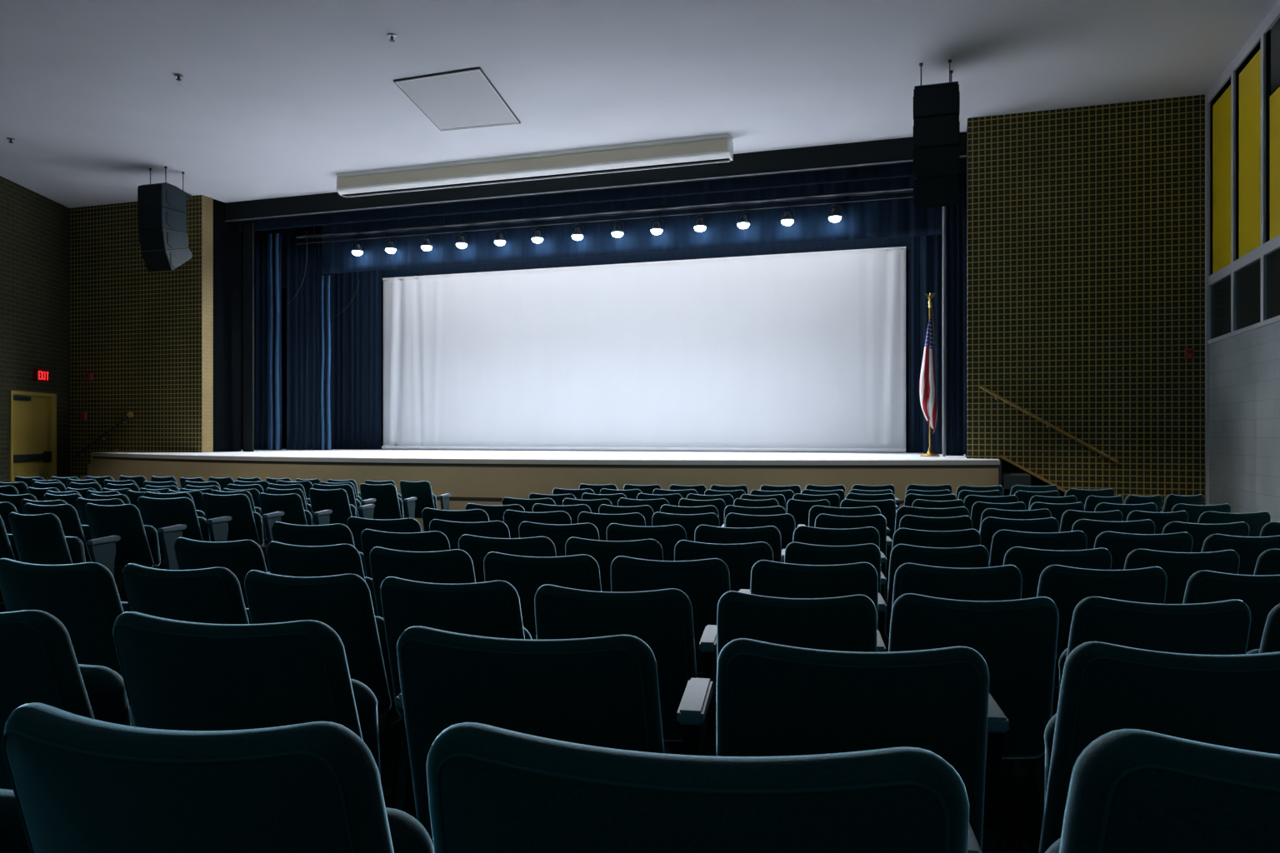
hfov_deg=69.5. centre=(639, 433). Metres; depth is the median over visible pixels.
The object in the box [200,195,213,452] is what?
trim
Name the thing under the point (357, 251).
spotlight
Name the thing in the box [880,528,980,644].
seat
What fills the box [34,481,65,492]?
seat
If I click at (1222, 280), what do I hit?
window
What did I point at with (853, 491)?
seat
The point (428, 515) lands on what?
seat
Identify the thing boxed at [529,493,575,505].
seat
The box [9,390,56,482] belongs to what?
door
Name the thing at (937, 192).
grille
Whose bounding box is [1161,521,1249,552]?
seat
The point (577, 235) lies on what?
spotlight
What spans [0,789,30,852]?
seat
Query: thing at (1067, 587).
seat
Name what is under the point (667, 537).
seat
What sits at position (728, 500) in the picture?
seat
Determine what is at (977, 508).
seat
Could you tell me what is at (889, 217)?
curtain
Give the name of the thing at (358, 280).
cable
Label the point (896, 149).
wall header
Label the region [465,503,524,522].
seat
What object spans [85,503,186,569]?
seat
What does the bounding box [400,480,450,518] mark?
seat
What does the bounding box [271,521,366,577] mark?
seat
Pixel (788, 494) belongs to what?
seat
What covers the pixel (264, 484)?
seat
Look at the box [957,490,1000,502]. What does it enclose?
seat
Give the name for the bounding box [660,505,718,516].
seat
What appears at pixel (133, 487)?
seat
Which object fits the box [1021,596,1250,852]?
seat
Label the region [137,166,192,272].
speaker
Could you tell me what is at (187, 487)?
seat
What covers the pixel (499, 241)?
spotlight
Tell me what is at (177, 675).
seat
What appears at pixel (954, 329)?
stage curtain
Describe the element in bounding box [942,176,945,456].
pole
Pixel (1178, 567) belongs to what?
seat
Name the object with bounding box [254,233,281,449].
stage curtain
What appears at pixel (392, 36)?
sprinkler
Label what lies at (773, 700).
seat
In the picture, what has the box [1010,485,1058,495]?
seat
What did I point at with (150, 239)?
grille
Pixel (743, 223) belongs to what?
spotlight
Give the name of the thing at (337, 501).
seat
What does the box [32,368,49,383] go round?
exit sign
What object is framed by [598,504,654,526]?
seat
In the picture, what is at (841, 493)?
seat
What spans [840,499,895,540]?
seat
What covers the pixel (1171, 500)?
seat
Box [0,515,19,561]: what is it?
seat
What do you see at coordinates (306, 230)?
cable
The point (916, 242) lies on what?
stage curtain
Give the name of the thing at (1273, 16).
trim
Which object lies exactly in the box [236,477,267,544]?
seat
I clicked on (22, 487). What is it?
seat
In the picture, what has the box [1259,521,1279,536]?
seat
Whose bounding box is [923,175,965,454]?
stage curtain
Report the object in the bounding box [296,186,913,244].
batten
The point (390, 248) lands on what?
spotlight
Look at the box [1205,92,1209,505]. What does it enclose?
trim
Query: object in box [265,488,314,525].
seat
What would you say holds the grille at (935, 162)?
attached to the speaker at (936, 107)
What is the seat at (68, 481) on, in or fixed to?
on the floor
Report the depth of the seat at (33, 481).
11.42 m
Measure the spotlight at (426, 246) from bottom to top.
0.300 m
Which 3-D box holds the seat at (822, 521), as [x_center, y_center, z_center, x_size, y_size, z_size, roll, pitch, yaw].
[1.359,0.997,6.200,0.565,0.942,0.462,0,0,9]
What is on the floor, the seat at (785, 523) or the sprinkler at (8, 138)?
the seat at (785, 523)
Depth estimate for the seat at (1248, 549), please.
4.90 m
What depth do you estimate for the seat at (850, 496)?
8.59 m
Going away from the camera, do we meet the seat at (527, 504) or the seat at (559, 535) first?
the seat at (559, 535)
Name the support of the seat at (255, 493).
on the floor
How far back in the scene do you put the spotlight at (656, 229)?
15.99 m
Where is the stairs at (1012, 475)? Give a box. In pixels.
[1000,455,1066,496]
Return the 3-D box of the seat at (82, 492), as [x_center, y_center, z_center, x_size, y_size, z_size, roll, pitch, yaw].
[-5.843,1.044,9.911,0.446,0.946,0.455,0,0,11]
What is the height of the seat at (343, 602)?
0.946 m
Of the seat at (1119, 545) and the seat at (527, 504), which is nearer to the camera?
the seat at (1119, 545)
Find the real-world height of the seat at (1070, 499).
0.946 m
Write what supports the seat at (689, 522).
on the floor
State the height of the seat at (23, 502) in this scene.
0.946 m
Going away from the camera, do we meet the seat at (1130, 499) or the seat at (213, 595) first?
the seat at (213, 595)
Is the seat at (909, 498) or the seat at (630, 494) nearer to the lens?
the seat at (909, 498)
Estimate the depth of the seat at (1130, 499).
8.44 m
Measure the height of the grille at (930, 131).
0.321 m
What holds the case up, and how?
attached to the ceiling
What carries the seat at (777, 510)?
on the floor
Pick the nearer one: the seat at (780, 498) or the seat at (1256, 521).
the seat at (1256, 521)
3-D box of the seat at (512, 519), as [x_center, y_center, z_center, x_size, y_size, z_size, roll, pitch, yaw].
[-0.724,1.008,6.633,0.607,0.940,0.462,0,0,15]
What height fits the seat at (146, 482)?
0.946 m
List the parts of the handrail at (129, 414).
knob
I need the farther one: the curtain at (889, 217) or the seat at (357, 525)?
the curtain at (889, 217)
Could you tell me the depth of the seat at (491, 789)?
0.81 m
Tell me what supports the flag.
on the stage
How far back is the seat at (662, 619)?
2.68 m
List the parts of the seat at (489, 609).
backrest, seat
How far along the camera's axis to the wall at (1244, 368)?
10.30 m
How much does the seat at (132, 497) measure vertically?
0.946 m
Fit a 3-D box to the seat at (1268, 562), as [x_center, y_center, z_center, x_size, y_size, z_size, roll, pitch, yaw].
[3.034,0.987,4.294,0.637,0.946,0.467,0,0,4]
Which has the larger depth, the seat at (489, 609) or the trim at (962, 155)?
the trim at (962, 155)
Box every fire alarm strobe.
[85,373,92,379]
[1185,348,1194,359]
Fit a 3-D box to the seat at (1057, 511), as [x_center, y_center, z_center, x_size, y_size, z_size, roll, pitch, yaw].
[3.395,1.031,7.700,0.503,0.946,0.451,0,0,8]
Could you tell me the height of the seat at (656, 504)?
0.946 m
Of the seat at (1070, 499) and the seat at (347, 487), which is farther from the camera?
the seat at (347, 487)
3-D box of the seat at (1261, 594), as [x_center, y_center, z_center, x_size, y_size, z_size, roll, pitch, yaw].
[2.233,0.966,3.499,0.592,0.946,0.467,0,0,6]
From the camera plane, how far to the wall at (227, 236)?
17.42 m
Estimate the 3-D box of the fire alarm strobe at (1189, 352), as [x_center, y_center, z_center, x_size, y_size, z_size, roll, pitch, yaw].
[7.067,-1.032,11.862,0.100,0.130,0.066,0,0,18]
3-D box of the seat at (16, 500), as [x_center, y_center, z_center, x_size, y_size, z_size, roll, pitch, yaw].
[-5.557,1.008,8.422,0.573,0.946,0.467,0,0,15]
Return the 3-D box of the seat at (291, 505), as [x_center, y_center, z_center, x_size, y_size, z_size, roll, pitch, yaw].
[-3.303,0.966,8.814,0.554,0.816,0.449,0,0,11]
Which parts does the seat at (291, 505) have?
backrest, seat, panel, armrest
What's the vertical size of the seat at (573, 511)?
0.940 m
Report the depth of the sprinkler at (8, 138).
13.60 m
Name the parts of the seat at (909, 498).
backrest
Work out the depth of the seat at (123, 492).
9.63 m
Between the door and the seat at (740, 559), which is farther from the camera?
the door
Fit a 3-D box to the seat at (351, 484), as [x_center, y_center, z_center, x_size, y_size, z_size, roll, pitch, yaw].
[-3.532,1.044,11.089,0.551,0.946,0.450,0,0,11]
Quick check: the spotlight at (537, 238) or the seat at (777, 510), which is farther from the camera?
the spotlight at (537, 238)
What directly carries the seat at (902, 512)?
on the floor
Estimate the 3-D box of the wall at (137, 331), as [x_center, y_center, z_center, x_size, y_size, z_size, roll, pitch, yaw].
[-9.560,-1.402,17.466,3.370,5.900,0.260,0,0,18]
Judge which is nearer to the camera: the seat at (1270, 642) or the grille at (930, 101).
the seat at (1270, 642)
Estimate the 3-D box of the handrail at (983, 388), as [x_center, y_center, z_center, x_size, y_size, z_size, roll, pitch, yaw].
[5.458,-0.134,12.363,1.711,1.052,0.105,0,0,18]
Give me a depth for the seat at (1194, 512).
7.46 m
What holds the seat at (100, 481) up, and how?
on the floor
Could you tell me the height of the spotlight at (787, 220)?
0.300 m
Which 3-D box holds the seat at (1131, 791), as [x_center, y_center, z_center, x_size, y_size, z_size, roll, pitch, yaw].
[0.615,0.724,0.943,0.618,0.946,0.467,0,0,9]
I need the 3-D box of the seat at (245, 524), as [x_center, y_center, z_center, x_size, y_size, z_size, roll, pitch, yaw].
[-3.505,0.924,8.114,0.565,0.816,0.448,0,0,11]
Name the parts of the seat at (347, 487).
backrest, seat, panel, armrest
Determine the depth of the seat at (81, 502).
7.38 m
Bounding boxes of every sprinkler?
[6,137,14,143]
[174,73,183,80]
[387,33,396,41]
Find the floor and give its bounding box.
[0,535,1059,852]
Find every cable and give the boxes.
[286,230,307,304]
[332,280,359,317]
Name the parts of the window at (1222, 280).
pane, yellow panel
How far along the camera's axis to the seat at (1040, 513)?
6.68 m
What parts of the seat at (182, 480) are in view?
backrest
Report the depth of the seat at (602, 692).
1.74 m
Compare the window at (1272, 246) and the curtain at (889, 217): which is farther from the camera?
the curtain at (889, 217)
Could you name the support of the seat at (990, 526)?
on the floor
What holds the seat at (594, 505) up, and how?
on the floor
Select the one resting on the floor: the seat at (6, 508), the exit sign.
the seat at (6, 508)
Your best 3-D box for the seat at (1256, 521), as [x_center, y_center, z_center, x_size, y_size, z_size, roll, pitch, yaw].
[4.296,1.031,6.822,0.624,0.946,0.467,0,0,1]
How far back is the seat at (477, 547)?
4.64 m
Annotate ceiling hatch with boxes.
[393,66,520,131]
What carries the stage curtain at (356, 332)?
on the stage
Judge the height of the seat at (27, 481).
0.946 m
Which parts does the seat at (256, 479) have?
backrest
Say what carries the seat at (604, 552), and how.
on the floor
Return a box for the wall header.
[225,131,966,222]
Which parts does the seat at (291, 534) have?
backrest, seat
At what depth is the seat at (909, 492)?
9.40 m
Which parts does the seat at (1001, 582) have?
armrest, backrest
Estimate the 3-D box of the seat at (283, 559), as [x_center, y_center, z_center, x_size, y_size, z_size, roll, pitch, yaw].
[-1.401,0.941,4.146,0.526,0.946,0.450,0,0,19]
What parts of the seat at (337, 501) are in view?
backrest, seat, panel, armrest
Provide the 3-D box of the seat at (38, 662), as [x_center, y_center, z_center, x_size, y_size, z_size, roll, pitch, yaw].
[-1.487,0.851,2.204,0.604,0.946,0.446,0,0,19]
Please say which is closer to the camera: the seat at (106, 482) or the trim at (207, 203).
the seat at (106, 482)
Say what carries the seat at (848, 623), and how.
on the floor
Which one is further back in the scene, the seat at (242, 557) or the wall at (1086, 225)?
the wall at (1086, 225)
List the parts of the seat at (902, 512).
backrest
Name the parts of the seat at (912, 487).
armrest, backrest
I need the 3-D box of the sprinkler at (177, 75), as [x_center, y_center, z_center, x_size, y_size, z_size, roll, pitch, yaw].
[-5.598,-4.322,11.194,0.100,0.057,0.100,0,0,18]
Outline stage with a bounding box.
[90,449,1001,532]
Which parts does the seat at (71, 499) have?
backrest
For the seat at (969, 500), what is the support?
on the floor
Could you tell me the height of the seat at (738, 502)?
0.946 m
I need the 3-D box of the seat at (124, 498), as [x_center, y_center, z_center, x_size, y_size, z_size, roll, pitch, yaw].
[-4.574,1.003,8.237,0.599,0.946,0.400,0,0,-2]
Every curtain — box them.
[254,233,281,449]
[273,157,965,287]
[286,236,331,449]
[300,230,380,449]
[321,175,946,274]
[909,235,923,452]
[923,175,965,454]
[945,169,963,455]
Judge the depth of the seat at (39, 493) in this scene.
9.77 m
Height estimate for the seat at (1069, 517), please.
0.946 m
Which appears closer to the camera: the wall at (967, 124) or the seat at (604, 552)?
the seat at (604, 552)
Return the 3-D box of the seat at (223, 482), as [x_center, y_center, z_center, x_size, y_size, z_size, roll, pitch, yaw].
[-5.384,1.034,12.149,0.413,0.946,0.467,0,0,15]
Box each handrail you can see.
[72,411,133,458]
[979,385,1118,463]
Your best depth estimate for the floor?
3.44 m
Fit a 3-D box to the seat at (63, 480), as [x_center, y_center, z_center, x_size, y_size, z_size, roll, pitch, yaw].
[-7.596,1.044,12.455,0.537,0.946,0.450,0,0,11]
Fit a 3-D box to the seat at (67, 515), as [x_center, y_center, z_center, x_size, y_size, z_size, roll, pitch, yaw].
[-4.242,0.982,6.887,0.529,0.946,0.451,0,0,11]
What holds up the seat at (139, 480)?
on the floor
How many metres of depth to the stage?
12.46 m
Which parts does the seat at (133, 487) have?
backrest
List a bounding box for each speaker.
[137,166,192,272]
[913,59,959,208]
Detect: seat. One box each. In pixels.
[0,481,28,494]
[0,485,19,494]
[0,493,37,514]
[0,501,17,611]
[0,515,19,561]
[0,558,129,677]
[0,610,131,789]
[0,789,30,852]
[2,702,434,852]
[8,512,120,577]
[14,476,44,487]
[20,499,81,524]
[24,503,92,562]
[27,487,59,501]
[30,479,60,488]
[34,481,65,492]
[44,493,115,583]
[45,490,80,495]
[50,476,79,489]
[65,487,96,499]
[66,479,97,487]
[69,482,101,492]
[76,497,160,569]
[85,475,114,489]
[85,490,119,499]
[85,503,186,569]
[89,494,163,569]
[101,488,131,495]
[103,480,136,488]
[106,483,164,556]
[112,611,380,779]
[119,475,146,489]
[122,563,251,624]
[126,490,159,509]
[137,496,232,555]
[139,488,170,493]
[143,480,179,489]
[143,491,205,519]
[145,485,179,491]
[150,475,180,489]
[167,490,210,539]
[174,537,269,608]
[179,488,213,494]
[180,477,210,541]
[184,480,221,491]
[185,485,220,490]
[201,493,284,572]
[208,476,234,491]
[211,490,268,569]
[222,488,265,534]
[227,484,264,493]
[233,480,269,493]
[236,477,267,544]
[244,570,394,716]
[259,493,332,539]
[265,477,291,484]
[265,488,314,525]
[266,541,377,616]
[268,483,310,504]
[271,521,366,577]
[276,480,312,499]
[295,478,321,484]
[309,488,374,526]
[312,484,376,519]
[319,481,361,505]
[327,479,360,497]
[346,516,421,553]
[360,483,417,519]
[360,529,449,579]
[365,480,406,518]
[369,546,475,743]
[380,576,531,816]
[395,626,664,844]
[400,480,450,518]
[421,507,489,532]
[425,722,969,852]
[429,519,509,549]
[458,534,556,583]
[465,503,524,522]
[483,551,601,639]
[501,497,555,512]
[503,510,571,538]
[519,521,599,556]
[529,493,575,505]
[532,503,591,524]
[534,584,697,741]
[552,488,594,499]
[562,498,612,513]
[565,537,663,592]
[577,511,645,540]
[579,483,617,494]
[581,492,626,506]
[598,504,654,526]
[600,488,642,499]
[606,523,686,560]
[610,555,730,674]
[617,497,669,513]
[623,484,661,494]
[636,493,682,506]
[651,511,719,541]
[652,489,698,499]
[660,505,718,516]
[669,484,706,494]
[674,540,773,591]
[676,638,989,852]
[678,498,725,526]
[686,493,734,507]
[694,525,781,562]
[699,590,877,756]
[704,489,745,500]
[710,485,748,494]
[720,505,785,527]
[725,513,794,562]
[733,498,778,507]
[738,560,878,629]
[740,494,785,510]
[750,490,794,514]
[760,485,800,494]
[781,525,879,563]
[784,542,880,594]
[786,499,829,529]
[792,493,839,507]
[797,505,880,527]
[800,489,844,504]
[805,485,845,499]
[815,514,886,577]
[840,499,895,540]
[845,493,894,501]
[849,489,893,494]
[851,484,894,496]
[876,593,1059,759]
[877,563,1022,640]
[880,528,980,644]
[880,544,989,638]
[884,506,969,621]
[884,515,972,645]
[895,484,952,506]
[895,490,950,510]
[895,494,956,514]
[911,499,964,508]
[955,485,1003,499]
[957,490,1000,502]
[964,495,1018,518]
[967,729,1279,852]
[970,501,1025,532]
[979,508,1051,533]
[980,516,1059,559]
[982,641,1279,852]
[989,530,1087,567]
[1000,565,1167,787]
[1003,546,1111,599]
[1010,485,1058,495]
[1014,490,1059,510]
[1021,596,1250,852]
[1028,495,1077,509]
[1030,502,1084,532]
[1059,510,1122,532]
[1065,488,1114,505]
[1071,519,1154,549]
[1084,495,1123,511]
[1093,531,1193,569]
[1094,502,1157,521]
[1123,549,1239,604]
[1124,495,1162,512]
[1126,510,1188,534]
[1160,494,1203,512]
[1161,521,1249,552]
[1171,503,1230,523]
[1182,570,1279,652]
[1197,511,1270,536]
[1201,534,1279,575]
[1246,604,1279,654]
[1253,549,1279,575]
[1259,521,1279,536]
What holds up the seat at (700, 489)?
on the floor
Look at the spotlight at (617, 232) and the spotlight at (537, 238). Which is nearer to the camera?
the spotlight at (617, 232)
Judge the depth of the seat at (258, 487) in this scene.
10.20 m
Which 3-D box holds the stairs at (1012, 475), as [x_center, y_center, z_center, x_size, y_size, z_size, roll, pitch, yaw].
[5.646,0.870,11.941,1.790,1.156,0.770,0,0,18]
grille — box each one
[137,185,161,208]
[137,206,162,229]
[138,229,164,250]
[141,250,171,271]
[914,85,958,117]
[914,115,958,147]
[914,145,958,178]
[914,176,958,208]
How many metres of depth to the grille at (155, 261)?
15.02 m
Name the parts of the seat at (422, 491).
backrest, seat, panel, armrest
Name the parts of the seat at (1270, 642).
seat, backrest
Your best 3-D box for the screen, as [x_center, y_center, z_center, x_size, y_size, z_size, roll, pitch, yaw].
[-0.385,-1.491,18.015,10.730,3.648,0.106,0,0,18]
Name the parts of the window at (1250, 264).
pane, yellow panel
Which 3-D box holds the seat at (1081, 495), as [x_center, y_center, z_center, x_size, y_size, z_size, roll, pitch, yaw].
[4.582,1.030,9.550,0.620,0.946,0.467,0,0,0]
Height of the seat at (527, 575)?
0.946 m
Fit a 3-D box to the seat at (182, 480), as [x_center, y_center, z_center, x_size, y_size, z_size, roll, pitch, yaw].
[-5.785,1.042,12.207,0.423,0.946,0.467,0,0,15]
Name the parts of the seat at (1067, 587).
backrest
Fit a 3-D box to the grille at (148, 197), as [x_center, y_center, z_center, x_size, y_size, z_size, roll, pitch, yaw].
[-7.920,-3.828,14.904,0.488,0.321,0.012,0,0,18]
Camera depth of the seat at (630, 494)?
9.98 m
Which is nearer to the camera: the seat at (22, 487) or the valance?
the seat at (22, 487)
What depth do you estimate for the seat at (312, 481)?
11.75 m
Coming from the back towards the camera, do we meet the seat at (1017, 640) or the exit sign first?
the exit sign
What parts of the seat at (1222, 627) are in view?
seat, backrest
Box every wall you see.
[0,175,69,482]
[69,195,200,479]
[213,199,240,452]
[240,229,273,449]
[281,250,909,452]
[965,124,967,458]
[967,94,1204,511]
[1209,320,1279,522]
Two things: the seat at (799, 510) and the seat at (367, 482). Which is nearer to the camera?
the seat at (799, 510)
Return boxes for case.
[335,133,733,197]
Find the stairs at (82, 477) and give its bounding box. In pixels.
[80,449,118,479]
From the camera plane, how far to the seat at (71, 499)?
8.12 m
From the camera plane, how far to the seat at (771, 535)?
5.23 m
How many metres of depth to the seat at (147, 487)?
10.34 m
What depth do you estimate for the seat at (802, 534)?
5.13 m
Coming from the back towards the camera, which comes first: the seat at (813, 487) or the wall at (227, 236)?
the wall at (227, 236)
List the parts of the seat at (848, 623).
armrest, backrest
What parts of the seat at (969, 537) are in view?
armrest, backrest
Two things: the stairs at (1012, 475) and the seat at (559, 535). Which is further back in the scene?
the stairs at (1012, 475)
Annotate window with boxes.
[1207,70,1236,344]
[1233,33,1266,335]
[1263,17,1279,325]
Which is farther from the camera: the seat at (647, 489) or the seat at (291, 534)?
the seat at (647, 489)
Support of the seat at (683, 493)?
on the floor
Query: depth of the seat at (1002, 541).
4.99 m
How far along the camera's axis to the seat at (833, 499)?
8.66 m
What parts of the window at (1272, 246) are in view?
pane, yellow panel, pane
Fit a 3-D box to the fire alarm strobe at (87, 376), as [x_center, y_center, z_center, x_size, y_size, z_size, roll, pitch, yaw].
[-10.526,-1.092,17.615,0.130,0.130,0.066,0,0,18]
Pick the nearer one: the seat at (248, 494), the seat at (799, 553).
the seat at (799, 553)
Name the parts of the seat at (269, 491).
backrest, seat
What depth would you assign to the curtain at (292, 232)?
18.01 m
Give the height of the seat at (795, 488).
0.942 m
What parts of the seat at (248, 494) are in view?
backrest, seat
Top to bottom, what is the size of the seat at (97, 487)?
0.946 m
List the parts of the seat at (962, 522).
armrest, backrest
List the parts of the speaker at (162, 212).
flying frame, hanging rod, rigging plate, rigging plate, rigging plate, rigging plate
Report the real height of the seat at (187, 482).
0.940 m
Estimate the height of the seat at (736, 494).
0.946 m
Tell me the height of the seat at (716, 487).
0.946 m
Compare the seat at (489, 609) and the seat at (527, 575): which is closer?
the seat at (489, 609)
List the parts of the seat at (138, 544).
backrest, seat, panel, armrest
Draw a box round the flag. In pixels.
[919,293,939,456]
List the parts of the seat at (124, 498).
backrest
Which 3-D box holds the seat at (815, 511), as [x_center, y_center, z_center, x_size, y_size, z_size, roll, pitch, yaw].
[1.518,1.010,7.055,0.621,0.940,0.462,0,0,9]
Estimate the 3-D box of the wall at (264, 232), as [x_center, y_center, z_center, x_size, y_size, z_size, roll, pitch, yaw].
[-8.712,-2.504,19.446,0.150,6.096,3.150,0,0,18]
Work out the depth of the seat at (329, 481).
11.71 m
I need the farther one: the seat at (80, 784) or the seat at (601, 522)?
the seat at (601, 522)
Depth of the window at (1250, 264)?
10.16 m
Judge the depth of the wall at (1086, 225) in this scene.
12.24 m
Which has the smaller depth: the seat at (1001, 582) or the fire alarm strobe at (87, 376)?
the seat at (1001, 582)
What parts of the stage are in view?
panel, ledge moulding, kick panel, panel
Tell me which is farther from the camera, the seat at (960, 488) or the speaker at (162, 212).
the speaker at (162, 212)
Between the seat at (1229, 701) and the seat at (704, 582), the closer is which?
the seat at (1229, 701)
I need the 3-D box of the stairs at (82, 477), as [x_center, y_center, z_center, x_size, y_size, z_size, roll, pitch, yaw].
[-10.352,0.870,17.320,0.935,1.156,0.490,0,0,18]
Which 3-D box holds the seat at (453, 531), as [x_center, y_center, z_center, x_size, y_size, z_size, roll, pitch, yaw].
[-1.034,0.998,5.806,0.604,0.940,0.462,0,0,15]
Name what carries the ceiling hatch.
attached to the ceiling
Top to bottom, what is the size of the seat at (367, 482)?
0.946 m
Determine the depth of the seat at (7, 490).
9.82 m
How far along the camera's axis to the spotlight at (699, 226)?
15.75 m
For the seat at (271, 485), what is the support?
on the floor
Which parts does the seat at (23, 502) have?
backrest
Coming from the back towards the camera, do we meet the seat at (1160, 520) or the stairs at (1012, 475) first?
the stairs at (1012, 475)
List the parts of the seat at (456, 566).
backrest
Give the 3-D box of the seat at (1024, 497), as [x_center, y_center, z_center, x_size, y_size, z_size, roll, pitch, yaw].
[4.005,1.051,9.559,0.553,0.942,0.462,0,0,2]
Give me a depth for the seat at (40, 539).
5.97 m
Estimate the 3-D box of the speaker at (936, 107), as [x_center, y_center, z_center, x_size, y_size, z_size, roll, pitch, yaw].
[3.509,-3.505,10.923,0.516,1.694,0.650,0,0,18]
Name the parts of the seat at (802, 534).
armrest, backrest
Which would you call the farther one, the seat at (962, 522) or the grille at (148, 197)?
the grille at (148, 197)
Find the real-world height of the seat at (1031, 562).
0.946 m
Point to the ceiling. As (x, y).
(272, 98)
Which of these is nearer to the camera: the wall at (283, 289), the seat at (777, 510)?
the seat at (777, 510)
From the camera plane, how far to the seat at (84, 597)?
3.12 m
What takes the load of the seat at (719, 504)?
on the floor
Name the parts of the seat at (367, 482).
backrest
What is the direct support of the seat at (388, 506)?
on the floor
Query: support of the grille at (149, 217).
attached to the speaker at (162, 212)
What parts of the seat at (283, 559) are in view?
backrest, seat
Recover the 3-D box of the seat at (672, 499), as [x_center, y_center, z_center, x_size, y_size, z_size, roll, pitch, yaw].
[0.185,1.055,9.179,0.576,0.946,0.444,0,0,19]
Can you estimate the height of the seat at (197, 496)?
0.946 m
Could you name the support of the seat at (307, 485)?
on the floor
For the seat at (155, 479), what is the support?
on the floor
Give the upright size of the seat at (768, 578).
0.941 m
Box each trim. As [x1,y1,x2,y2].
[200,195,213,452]
[225,155,966,221]
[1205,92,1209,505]
[1207,0,1279,102]
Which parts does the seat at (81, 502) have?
backrest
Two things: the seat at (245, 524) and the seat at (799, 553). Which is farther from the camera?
the seat at (245, 524)
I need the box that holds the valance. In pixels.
[240,158,962,232]
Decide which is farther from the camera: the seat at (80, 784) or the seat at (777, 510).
the seat at (777, 510)
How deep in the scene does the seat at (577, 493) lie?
10.15 m
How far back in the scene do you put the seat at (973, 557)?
4.25 m
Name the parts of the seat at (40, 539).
backrest, seat, panel, armrest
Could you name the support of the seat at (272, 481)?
on the floor
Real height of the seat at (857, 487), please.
0.946 m
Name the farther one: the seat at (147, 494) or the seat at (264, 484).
the seat at (264, 484)
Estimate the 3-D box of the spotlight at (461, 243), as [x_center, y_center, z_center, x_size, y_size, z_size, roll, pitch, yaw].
[-3.330,-3.613,17.229,0.211,0.300,0.211,0,0,-40]
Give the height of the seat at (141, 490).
0.946 m
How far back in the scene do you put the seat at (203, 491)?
9.50 m
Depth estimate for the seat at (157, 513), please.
7.31 m
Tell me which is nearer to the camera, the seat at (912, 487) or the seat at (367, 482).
the seat at (912, 487)
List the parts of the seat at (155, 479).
backrest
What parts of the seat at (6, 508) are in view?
backrest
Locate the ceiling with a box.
[0,0,1279,208]
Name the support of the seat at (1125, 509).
on the floor
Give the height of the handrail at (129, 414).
0.883 m
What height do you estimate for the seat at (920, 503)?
0.942 m
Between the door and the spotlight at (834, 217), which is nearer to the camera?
the spotlight at (834, 217)
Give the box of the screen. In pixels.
[381,246,905,452]
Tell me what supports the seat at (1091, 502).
on the floor
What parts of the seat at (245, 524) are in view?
backrest, seat, panel, armrest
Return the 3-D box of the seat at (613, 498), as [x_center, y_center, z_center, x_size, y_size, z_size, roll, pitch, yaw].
[-0.353,1.062,9.321,0.575,0.946,0.444,0,0,21]
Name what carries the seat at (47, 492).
on the floor
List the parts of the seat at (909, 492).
backrest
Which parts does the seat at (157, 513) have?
backrest, seat, panel, armrest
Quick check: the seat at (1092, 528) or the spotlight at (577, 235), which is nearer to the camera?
the seat at (1092, 528)
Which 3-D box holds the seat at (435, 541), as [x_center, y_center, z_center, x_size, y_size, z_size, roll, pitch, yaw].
[-1.220,0.975,4.997,0.580,0.940,0.462,0,0,15]
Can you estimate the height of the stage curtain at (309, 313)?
4.334 m
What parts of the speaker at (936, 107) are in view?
hanging rod, flying frame, hanging rod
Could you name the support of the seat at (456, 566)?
on the floor
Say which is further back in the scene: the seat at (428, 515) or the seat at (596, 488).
the seat at (596, 488)
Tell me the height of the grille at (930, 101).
0.321 m
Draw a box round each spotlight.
[351,240,363,255]
[385,237,396,253]
[420,235,432,250]
[455,232,467,248]
[494,229,505,245]
[531,226,543,243]
[571,223,583,240]
[610,220,624,237]
[650,217,663,234]
[693,214,706,231]
[736,210,749,229]
[780,207,794,225]
[827,203,842,222]
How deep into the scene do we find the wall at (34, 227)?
16.55 m
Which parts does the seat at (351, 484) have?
backrest, seat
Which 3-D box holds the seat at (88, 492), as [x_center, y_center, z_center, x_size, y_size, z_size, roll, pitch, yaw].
[-5.124,1.023,9.078,0.458,0.946,0.454,0,0,11]

